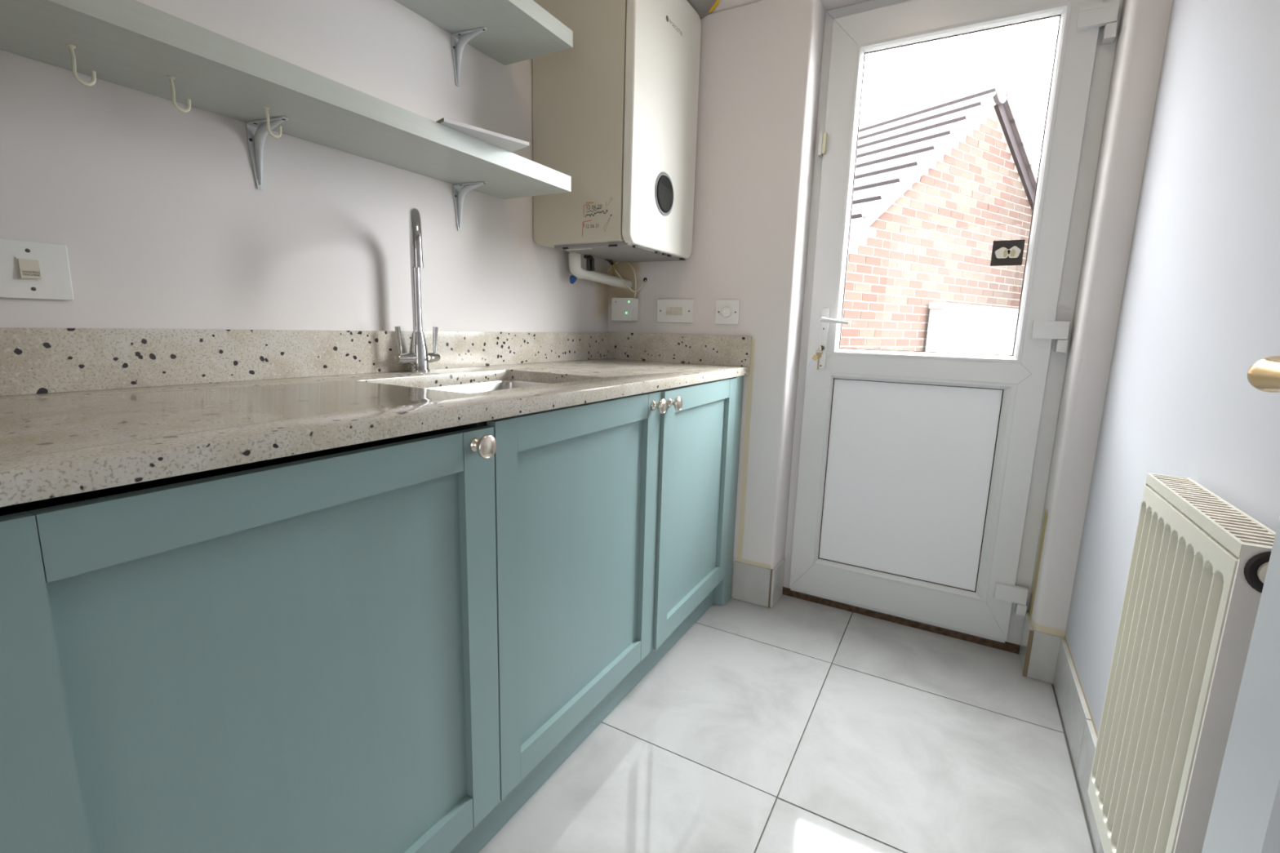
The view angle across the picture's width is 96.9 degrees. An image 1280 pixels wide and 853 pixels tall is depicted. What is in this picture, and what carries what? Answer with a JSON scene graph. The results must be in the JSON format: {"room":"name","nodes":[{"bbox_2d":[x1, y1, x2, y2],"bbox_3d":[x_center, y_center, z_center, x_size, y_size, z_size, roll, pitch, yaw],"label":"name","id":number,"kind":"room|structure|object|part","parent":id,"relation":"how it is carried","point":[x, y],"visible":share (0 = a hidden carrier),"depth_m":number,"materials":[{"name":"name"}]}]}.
{"room":"utility room","nodes":[
{"label":"utility room","id":0,"kind":"room"},
{"bbox_2d":[0,0,608,333],"bbox_3d":[-0.759,-0.431,1.289,0.120,2.440,2.360,7,11,29],"label":"wall","id":1,"kind":"structure","parent":0,"point":[162,217],"depth_m":1.17,"materials":[{"name":"paint"}]},
{"bbox_2d":[0,237,73,300],"bbox_3d":[-0.934,-0.241,0.873,0.014,0.087,0.087,7,11,29],"label":"switch","id":2,"kind":"object","parent":1,"relation":"attached to","point":[29,269],"visible":1,"depth_m":0.87,"materials":[{"name":"white plastic"}]},
{"bbox_2d":[245,116,288,190],"bbox_3d":[-0.716,-0.530,1.106,0.107,0.120,0.034,7,11,29],"label":"shelf bracket","id":3,"kind":"object","parent":1,"relation":"attached to","point":[257,132],"visible":0.98,"depth_m":1.12,"materials":[{"name":"white metal"}]},
{"bbox_3d":[-0.762,-0.536,1.131,0.003,0.120,0.034,7,11,29],"label":"wall leg","id":4,"kind":"part","parent":3,"relation":"part of","materials":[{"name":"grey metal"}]},
{"bbox_3d":[-0.715,-0.588,1.096,0.107,0.003,0.034,7,11,29],"label":"shelf leg","id":5,"kind":"part","parent":3,"relation":"part of","materials":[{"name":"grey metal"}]},
{"bbox_2d":[0,0,571,199],"bbox_3d":[-0.711,-0.586,0.954,0.250,0.040,1.654,7,11,29],"label":"wall shelf","id":6,"kind":"object","parent":1,"relation":"attached to","point":[134,44],"visible":1,"depth_m":0.94,"materials":[{"name":"green paint"}]},
{"bbox_2d":[66,43,96,85],"bbox_3d":[-0.805,-0.519,0.820,0.010,0.049,0.029,7,11,29],"label":"hook","id":7,"kind":"object","parent":6,"relation":"attached to","point":[70,46],"visible":1,"depth_m":0.81,"materials":[{"name":"beige metal"}]},
{"bbox_2d":[166,75,191,112],"bbox_3d":[-0.744,-0.535,0.917,0.010,0.049,0.029,7,11,29],"label":"hook","id":8,"kind":"object","parent":6,"relation":"attached to","point":[171,78],"visible":1,"depth_m":0.91,"materials":[{"name":"beige metal"}]},
{"bbox_2d":[262,106,281,137],"bbox_3d":[-0.670,-0.553,1.036,0.010,0.049,0.029,7,11,29],"label":"hook","id":9,"kind":"object","parent":6,"relation":"attached to","point":[266,108],"visible":1,"depth_m":1.03,"materials":[{"name":"beige metal"}]},
{"bbox_2d":[436,117,528,151],"bbox_3d":[-0.413,-0.670,1.338,0.211,0.008,0.220,-8,14,-44],"label":"board","id":10,"kind":"object","parent":6,"relation":"on","point":[509,144],"visible":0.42,"depth_m":1.28,"materials":[{"name":"white wood"}]},
{"bbox_2d":[451,26,487,86],"bbox_3d":[-0.445,-0.973,1.497,0.107,0.120,0.034,7,11,29],"label":"shelf bracket","id":11,"kind":"object","parent":1,"relation":"attached to","point":[460,39],"visible":1,"depth_m":1.50,"materials":[{"name":"white metal"}]},
{"bbox_3d":[-0.490,-0.979,1.522,0.003,0.120,0.034,7,11,29],"label":"wall leg","id":12,"kind":"part","parent":11,"relation":"part of","materials":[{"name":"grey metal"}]},
{"bbox_3d":[-0.443,-1.030,1.487,0.107,0.003,0.034,7,11,29],"label":"shelf leg","id":13,"kind":"part","parent":11,"relation":"part of","materials":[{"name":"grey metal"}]},
{"bbox_2d":[453,181,488,231],"bbox_3d":[-0.459,-0.602,1.555,0.107,0.120,0.034,7,11,29],"label":"shelf bracket","id":14,"kind":"object","parent":1,"relation":"attached to","point":[460,190],"visible":1,"depth_m":1.56,"materials":[{"name":"white metal"}]},
{"bbox_3d":[-0.505,-0.607,1.580,0.003,0.120,0.034,7,11,29],"label":"wall leg","id":15,"kind":"part","parent":14,"relation":"part of","materials":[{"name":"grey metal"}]},
{"bbox_3d":[-0.457,-0.659,1.545,0.107,0.003,0.034,7,11,29],"label":"shelf leg","id":16,"kind":"part","parent":14,"relation":"part of","materials":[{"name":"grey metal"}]},
{"bbox_2d":[394,0,573,65],"bbox_3d":[-0.700,-0.957,0.894,0.246,0.040,1.664,7,11,29],"label":"wall shelf","id":17,"kind":"object","parent":1,"relation":"attached to","point":[517,30],"visible":1,"depth_m":1.45,"materials":[{"name":"green paint"}]},
{"bbox_2d":[532,0,701,262],"bbox_3d":[-0.067,-0.984,1.892,0.376,0.802,0.446,7,11,29],"label":"boiler","id":18,"kind":"object","parent":1,"relation":"attached to","point":[615,111],"visible":0.98,"depth_m":1.73,"materials":[{"name":"white metal"}]},
{"bbox_3d":[-0.085,-0.993,1.902,0.335,0.788,0.444,7,11,29],"label":"casing","id":19,"kind":"part","parent":18,"relation":"part of","materials":[{"name":"beige metal"}]},
{"bbox_2d":[583,254,615,275],"bbox_3d":[-0.140,-0.592,2.078,0.027,0.065,0.220,6,11,25],"label":"hoses","id":20,"kind":"object","parent":18,"relation":"attached to","point":[590,260],"visible":0.92,"depth_m":2.00,"materials":[{"name":"black"}]},
{"bbox_2d":[568,253,631,289],"bbox_3d":[-0.144,-0.571,2.104,0.044,0.104,0.319,9,13,38],"label":"pipe","id":21,"kind":"object","parent":18,"relation":"attached to","point":[576,270],"visible":0.98,"depth_m":2.05,"materials":[{"name":"white plastic"}]},
{"bbox_2d":[569,275,577,284],"bbox_3d":[-0.230,-0.527,2.013,0.041,0.042,0.026,-5,12,-35],"label":"valve","id":22,"kind":"object","parent":21,"relation":"attached to","point":[572,278],"visible":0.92,"depth_m":2.00,"materials":[{"name":"blue plastic"}]},
{"bbox_2d":[568,253,581,257],"bbox_3d":[-0.228,-0.600,1.990,0.045,0.014,0.045,7,11,29],"label":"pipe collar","id":23,"kind":"object","parent":21,"relation":"attached to","point":[571,255],"depth_m":1.97,"materials":[{"name":"white plastic"}]},
{"bbox_3d":[-0.056,-0.596,1.954,0.277,0.010,0.414,7,11,29],"label":"underside panel","id":24,"kind":"part","parent":18,"relation":"part of","materials":[{"name":"grey metal"}]},
{"bbox_2d":[607,262,636,297],"bbox_3d":[-0.069,-0.571,2.197,0.116,0.140,0.012,4,10,12],"label":"cable","id":25,"kind":"object","parent":18,"relation":"attached to","point":[631,266],"visible":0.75,"depth_m":2.19,"materials":[{"name":"beige plastic"}]},
{"bbox_2d":[609,263,646,292],"bbox_3d":[-0.048,-0.573,2.175,0.148,0.114,0.020,0,10,-10],"label":"cable","id":26,"kind":"object","parent":18,"relation":"attached to","point":[616,272],"visible":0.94,"depth_m":2.18,"materials":[{"name":"beige plastic"}]},
{"bbox_3d":[0.082,-0.749,1.829,0.004,0.114,0.114,7,11,29],"label":"dial glass","id":27,"kind":"part","parent":18,"relation":"part of","materials":[{"name":"black"}]},
{"bbox_2d":[687,0,719,19],"bbox_3d":[0.102,-1.487,1.843,0.265,0.212,0.269,7,11,29],"label":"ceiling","id":28,"kind":"structure","parent":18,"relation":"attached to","point":[703,7],"depth_m":1.90,"materials":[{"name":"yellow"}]},
{"bbox_2d":[478,594,1095,852],"bbox_3d":[-0.645,1.074,-0.160,4.400,0.061,5.452,7,11,29],"label":"floor","id":29,"kind":"structure","parent":0,"point":[795,725],"depth_m":1.39,"materials":[{"name":"grey tile"}]},
{"bbox_2d":[0,422,500,852],"bbox_3d":[-0.637,0.368,0.880,0.598,0.731,0.616,7,11,29],"label":"base cabinet","id":30,"kind":"object","parent":29,"relation":"on","point":[297,653],"visible":1,"depth_m":0.68,"materials":[{"name":"teal wood"}]},
{"bbox_3d":[-0.407,0.072,0.701,0.019,0.062,0.479,7,11,29],"label":"rail","id":31,"kind":"part","parent":30,"relation":"part of","materials":[{"name":"green paint"}]},
{"bbox_3d":[-0.425,0.725,0.815,0.019,0.062,0.479,7,11,29],"label":"rail","id":32,"kind":"part","parent":30,"relation":"part of","materials":[{"name":"green paint"}]},
{"bbox_3d":[-0.253,0.031,0.913,0.034,0.040,0.040,7,11,29],"label":"knob","id":33,"kind":"part","parent":30,"relation":"part of","materials":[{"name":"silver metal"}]},
{"bbox_2d":[484,391,666,800],"bbox_3d":[-0.335,0.283,1.408,0.598,0.734,0.608,7,11,29],"label":"base cabinet","id":34,"kind":"object","parent":29,"relation":"on","point":[576,486],"visible":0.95,"depth_m":1.22,"materials":[{"name":"teal wood"}]},
{"bbox_2d":[0,358,749,507],"bbox_3d":[-0.425,-0.080,1.216,0.604,0.030,2.248,7,11,29],"label":"countertop","id":35,"kind":"structure","parent":34,"relation":"on","point":[53,445],"depth_m":0.77,"materials":[{"name":"stone"}]},
{"bbox_2d":[0,327,608,395],"bbox_3d":[-0.683,-0.175,1.337,0.019,0.101,2.228,7,11,29],"label":"upstand","id":36,"kind":"object","parent":35,"relation":"on","point":[33,360],"visible":1,"depth_m":1.11,"materials":[{"name":"stone"}]},
{"bbox_2d":[394,207,440,372],"bbox_3d":[-0.549,-0.318,1.358,0.097,0.384,0.246,0,10,-12],"label":"mixer tap","id":37,"kind":"object","parent":35,"relation":"on","point":[419,358],"visible":1,"depth_m":1.42,"materials":[{"name":"silver metal"}]},
{"bbox_3d":[-0.594,-0.209,1.396,0.013,0.075,0.016,7,11,29],"label":"lever","id":38,"kind":"part","parent":37,"relation":"part of","materials":[{"name":"silver metal"}]},
{"bbox_3d":[-0.585,-0.170,1.421,0.030,0.030,0.053,7,11,29],"label":"handle","id":39,"kind":"part","parent":37,"relation":"part of","materials":[{"name":"silver metal"}]},
{"bbox_3d":[-0.525,-0.361,1.335,0.023,0.289,0.208,-3,11,-22],"label":"spout","id":40,"kind":"part","parent":37,"relation":"part of","materials":[{"name":"silver metal"}]},
{"bbox_3d":[-0.548,-0.181,1.485,0.030,0.030,0.049,7,11,29],"label":"handle","id":41,"kind":"part","parent":37,"relation":"part of","materials":[{"name":"silver metal"}]},
{"bbox_3d":[-0.538,-0.225,1.494,0.013,0.075,0.016,7,11,29],"label":"lever","id":42,"kind":"part","parent":37,"relation":"part of","materials":[{"name":"silver metal"}]},
{"bbox_2d":[422,379,550,392],"bbox_3d":[-0.347,0.003,1.346,0.372,0.173,0.506,7,11,29],"label":"sink","id":43,"kind":"object","parent":35,"relation":"in","point":[508,384],"visible":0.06,"depth_m":1.54,"materials":[{"name":"silver metal"}]},
{"bbox_2d":[604,332,752,366],"bbox_3d":[0.128,-0.298,2.161,0.608,0.104,0.020,7,11,29],"label":"upstand","id":44,"kind":"object","parent":35,"relation":"on","point":[686,348],"visible":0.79,"depth_m":2.13,"materials":[{"name":"stone"}]},
{"bbox_3d":[-0.107,-0.019,1.221,0.019,0.062,0.483,7,11,29],"label":"rail","id":45,"kind":"part","parent":34,"relation":"part of","materials":[{"name":"green paint"}]},
{"bbox_3d":[-0.123,0.310,1.282,0.006,0.625,0.500,7,11,29],"label":"door","id":46,"kind":"part","parent":34,"relation":"part of","materials":[{"name":"green paint"}]},
{"bbox_3d":[-0.125,0.642,1.337,0.019,0.062,0.483,7,11,29],"label":"rail","id":47,"kind":"part","parent":34,"relation":"part of","materials":[{"name":"green paint"}]},
{"bbox_3d":[0.048,-0.052,1.438,0.034,0.040,0.040,7,11,29],"label":"knob","id":48,"kind":"part","parent":34,"relation":"part of","materials":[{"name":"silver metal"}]},
{"bbox_2d":[448,588,714,852],"bbox_3d":[-0.249,0.751,1.224,0.016,0.119,2.108,7,11,29],"label":"plinth","id":49,"kind":"object","parent":29,"relation":"on","point":[479,836],"visible":0.44,"depth_m":1.34,"materials":[{"name":"green paint"}]},
{"bbox_2d":[653,377,737,649],"bbox_3d":[-0.041,0.203,1.913,0.607,0.734,0.567,7,11,29],"label":"base cabinet","id":50,"kind":"object","parent":29,"relation":"on","point":[697,424],"visible":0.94,"depth_m":1.75,"materials":[{"name":"teal wood"}]},
{"bbox_3d":[0.092,-0.061,1.498,0.034,0.040,0.040,7,11,28],"label":"knob","id":51,"kind":"part","parent":50,"relation":"part of","materials":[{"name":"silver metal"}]},
{"bbox_3d":[0.172,0.561,1.846,0.019,0.062,0.431,7,11,28],"label":"rail","id":52,"kind":"part","parent":50,"relation":"part of","materials":[{"name":"green paint"}]},
{"bbox_3d":[0.174,0.230,1.791,0.006,0.625,0.449,7,11,28],"label":"door","id":53,"kind":"part","parent":50,"relation":"part of","materials":[{"name":"green paint"}]},
{"bbox_3d":[0.190,-0.100,1.730,0.019,0.062,0.431,7,11,28],"label":"rail","id":54,"kind":"part","parent":50,"relation":"part of","materials":[{"name":"green paint"}]},
{"bbox_2d":[713,375,743,605],"bbox_3d":[0.108,0.215,2.208,0.542,0.856,0.080,7,11,29],"label":"end panel","id":55,"kind":"object","parent":29,"relation":"on","point":[722,591],"visible":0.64,"depth_m":2.09,"materials":[{"name":"green paint"}]},
{"bbox_2d":[608,0,1172,684],"bbox_3d":[0.625,-0.423,1.985,1.858,2.820,0.199,7,11,29],"label":"wall","id":56,"kind":"structure","parent":0,"point":[760,60],"depth_m":1.90,"materials":[{"name":"paint"}]},
{"bbox_2d":[611,297,638,320],"bbox_3d":[-0.059,-0.459,2.224,0.093,0.087,0.052,7,11,29],"label":"control box","id":57,"kind":"object","parent":56,"relation":"attached to","point":[622,308],"visible":1,"depth_m":2.20,"materials":[{"name":"white plastic"}]},
{"bbox_2d":[657,298,693,323],"bbox_3d":[0.131,-0.436,2.140,0.150,0.087,0.015,7,11,29],"label":"switch","id":58,"kind":"object","parent":56,"relation":"attached to","point":[668,310],"visible":1,"depth_m":2.13,"materials":[{"name":"white plastic"}]},
{"bbox_2d":[715,299,740,324],"bbox_3d":[0.311,-0.411,2.036,0.089,0.086,0.023,7,11,29],"label":"dimmer switch","id":59,"kind":"object","parent":56,"relation":"attached to","point":[727,311],"visible":1,"depth_m":2.03,"materials":[{"name":"white plastic"}]},
{"bbox_3d":[0.309,-0.410,2.032,0.038,0.038,0.014,7,11,29],"label":"dimmer knob","id":60,"kind":"part","parent":59,"relation":"part of","materials":[{"name":"white plastic"}]},
{"bbox_2d":[732,558,785,608],"bbox_3d":[0.459,0.586,2.194,0.156,0.149,0.138,7,11,29],"label":"baseboard","id":61,"kind":"structure","parent":56,"relation":"attached to","point":[755,584],"depth_m":2.14,"materials":[{"name":"white ceramic"}]},
{"bbox_2d":[782,0,1123,653],"bbox_3d":[0.933,-0.320,1.873,0.798,2.079,0.148,7,11,29],"label":"door","id":62,"kind":"structure","parent":56,"relation":"in","point":[919,479],"depth_m":1.89,"materials":[{"name":"white plastic"}]},
{"bbox_2d":[806,345,822,369],"bbox_3d":[0.618,-0.243,1.998,0.050,0.087,0.028,1,10,-4],"label":"keys","id":63,"kind":"object","parent":62,"relation":"hanging from","point":[818,355],"visible":1,"depth_m":1.99,"materials":[{"name":"gold metal"}]},
{"bbox_3d":[0.651,-0.312,2.014,0.028,0.216,0.010,7,11,29],"label":"handle plate","id":64,"kind":"part","parent":62,"relation":"part of","materials":[{"name":"white plastic"}]},
{"bbox_3d":[0.673,-0.366,1.960,0.101,0.025,0.053,7,11,29],"label":"lever","id":65,"kind":"part","parent":62,"relation":"part of","materials":[{"name":"white plastic"}]},
{"bbox_3d":[0.909,0.605,2.053,0.716,0.115,0.060,7,11,29],"label":"rail","id":66,"kind":"part","parent":62,"relation":"part of","materials":[{"name":"white plastic"}]},
{"bbox_3d":[0.919,0.190,1.986,0.535,0.702,0.028,7,11,29],"label":"panel","id":67,"kind":"part","parent":62,"relation":"part of","materials":[{"name":"white plastic"}]},
{"bbox_3d":[0.937,-0.198,1.909,0.625,0.064,0.060,7,11,29],"label":"rail","id":68,"kind":"part","parent":62,"relation":"part of","materials":[{"name":"white plastic"}]},
{"bbox_3d":[0.961,-1.259,1.726,0.716,0.095,0.060,7,11,29],"label":"rail","id":69,"kind":"part","parent":62,"relation":"part of","materials":[{"name":"white plastic"}]},
{"bbox_2d":[990,239,1025,266],"bbox_3d":[1.126,-0.532,1.740,0.082,0.075,0.001,7,11,29],"label":"window sticker","id":70,"kind":"object","parent":62,"relation":"attached to","point":[1005,252],"visible":1,"depth_m":1.74,"materials":[{"name":"grey plastic"}]},
{"bbox_2d":[1018,612,1060,684],"bbox_3d":[1.238,0.683,1.762,0.076,0.150,0.138,7,11,29],"label":"baseboard","id":71,"kind":"structure","parent":56,"relation":"attached to","point":[1038,651],"depth_m":1.71,"materials":[{"name":"white ceramic"}]},
{"bbox_2d":[1064,0,1279,737],"bbox_3d":[0.752,-0.243,0.452,0.120,2.440,2.360,7,11,29],"label":"wall","id":72,"kind":"structure","parent":0,"point":[1200,304],"depth_m":1.05,"materials":[{"name":"paint"}]},
{"bbox_2d":[1053,636,1100,852],"bbox_3d":[0.704,0.847,0.745,0.010,0.149,2.198,7,11,29],"label":"baseboard","id":73,"kind":"structure","parent":72,"relation":"attached to","point":[1081,735],"depth_m":1.39,"materials":[{"name":"white wood"}]},
{"bbox_2d":[1087,472,1275,852],"bbox_3d":[0.758,0.502,0.824,0.065,0.804,0.386,7,11,29],"label":"radiator","id":74,"kind":"object","parent":72,"relation":"attached to","point":[1199,563],"visible":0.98,"depth_m":0.75,"materials":[{"name":"beige metal"}]},
{"bbox_2d":[1145,472,1275,558],"bbox_3d":[0.766,0.113,0.763,0.052,0.016,0.373,7,11,29],"label":"grille","id":75,"kind":"object","parent":74,"relation":"attached to","point":[1231,532],"depth_m":0.72,"materials":[{"name":"beige metal"}]},
{"bbox_3d":[0.666,0.421,0.653,0.051,0.589,0.004,7,11,29],"label":"panel","id":76,"kind":"part","parent":74,"relation":"part of","materials":[{"name":"metal"}]},
{"bbox_2d":[1201,355,1279,852],"bbox_3d":[0.295,0.010,0.072,0.096,1.992,0.846,7,11,29],"label":"door","id":77,"kind":"structure","parent":72,"relation":"in","point":[1245,815],"depth_m":0.45,"materials":[{"name":"white paint"}]},
{"bbox_3d":[0.433,-0.029,0.352,0.057,0.052,0.147,7,11,29],"label":"door handle","id":78,"kind":"part","parent":77,"relation":"part of","materials":[{"name":"gold metal"}]},
{"label":"outside","id":79,"kind":"structure","parent":0,"visible":0},
{"bbox_3d":[10.977,-2.301,21.946,50.000,0.100,44.778,7,11,29],"label":"ground","id":80,"kind":"structure","parent":79,"visible":0},
{"bbox_2d":[840,78,1036,351],"bbox_3d":[1.671,-1.995,8.108,6.209,3.560,6.075,-5,12,-34],"label":"brick house","id":81,"kind":"structure","parent":80,"relation":"on","point":[939,181],"depth_m":5.30,"materials":[{"name":"brown"}]},
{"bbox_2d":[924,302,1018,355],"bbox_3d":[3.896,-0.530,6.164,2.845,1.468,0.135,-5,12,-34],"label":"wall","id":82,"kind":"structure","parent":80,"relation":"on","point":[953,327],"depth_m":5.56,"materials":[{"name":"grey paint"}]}
]}

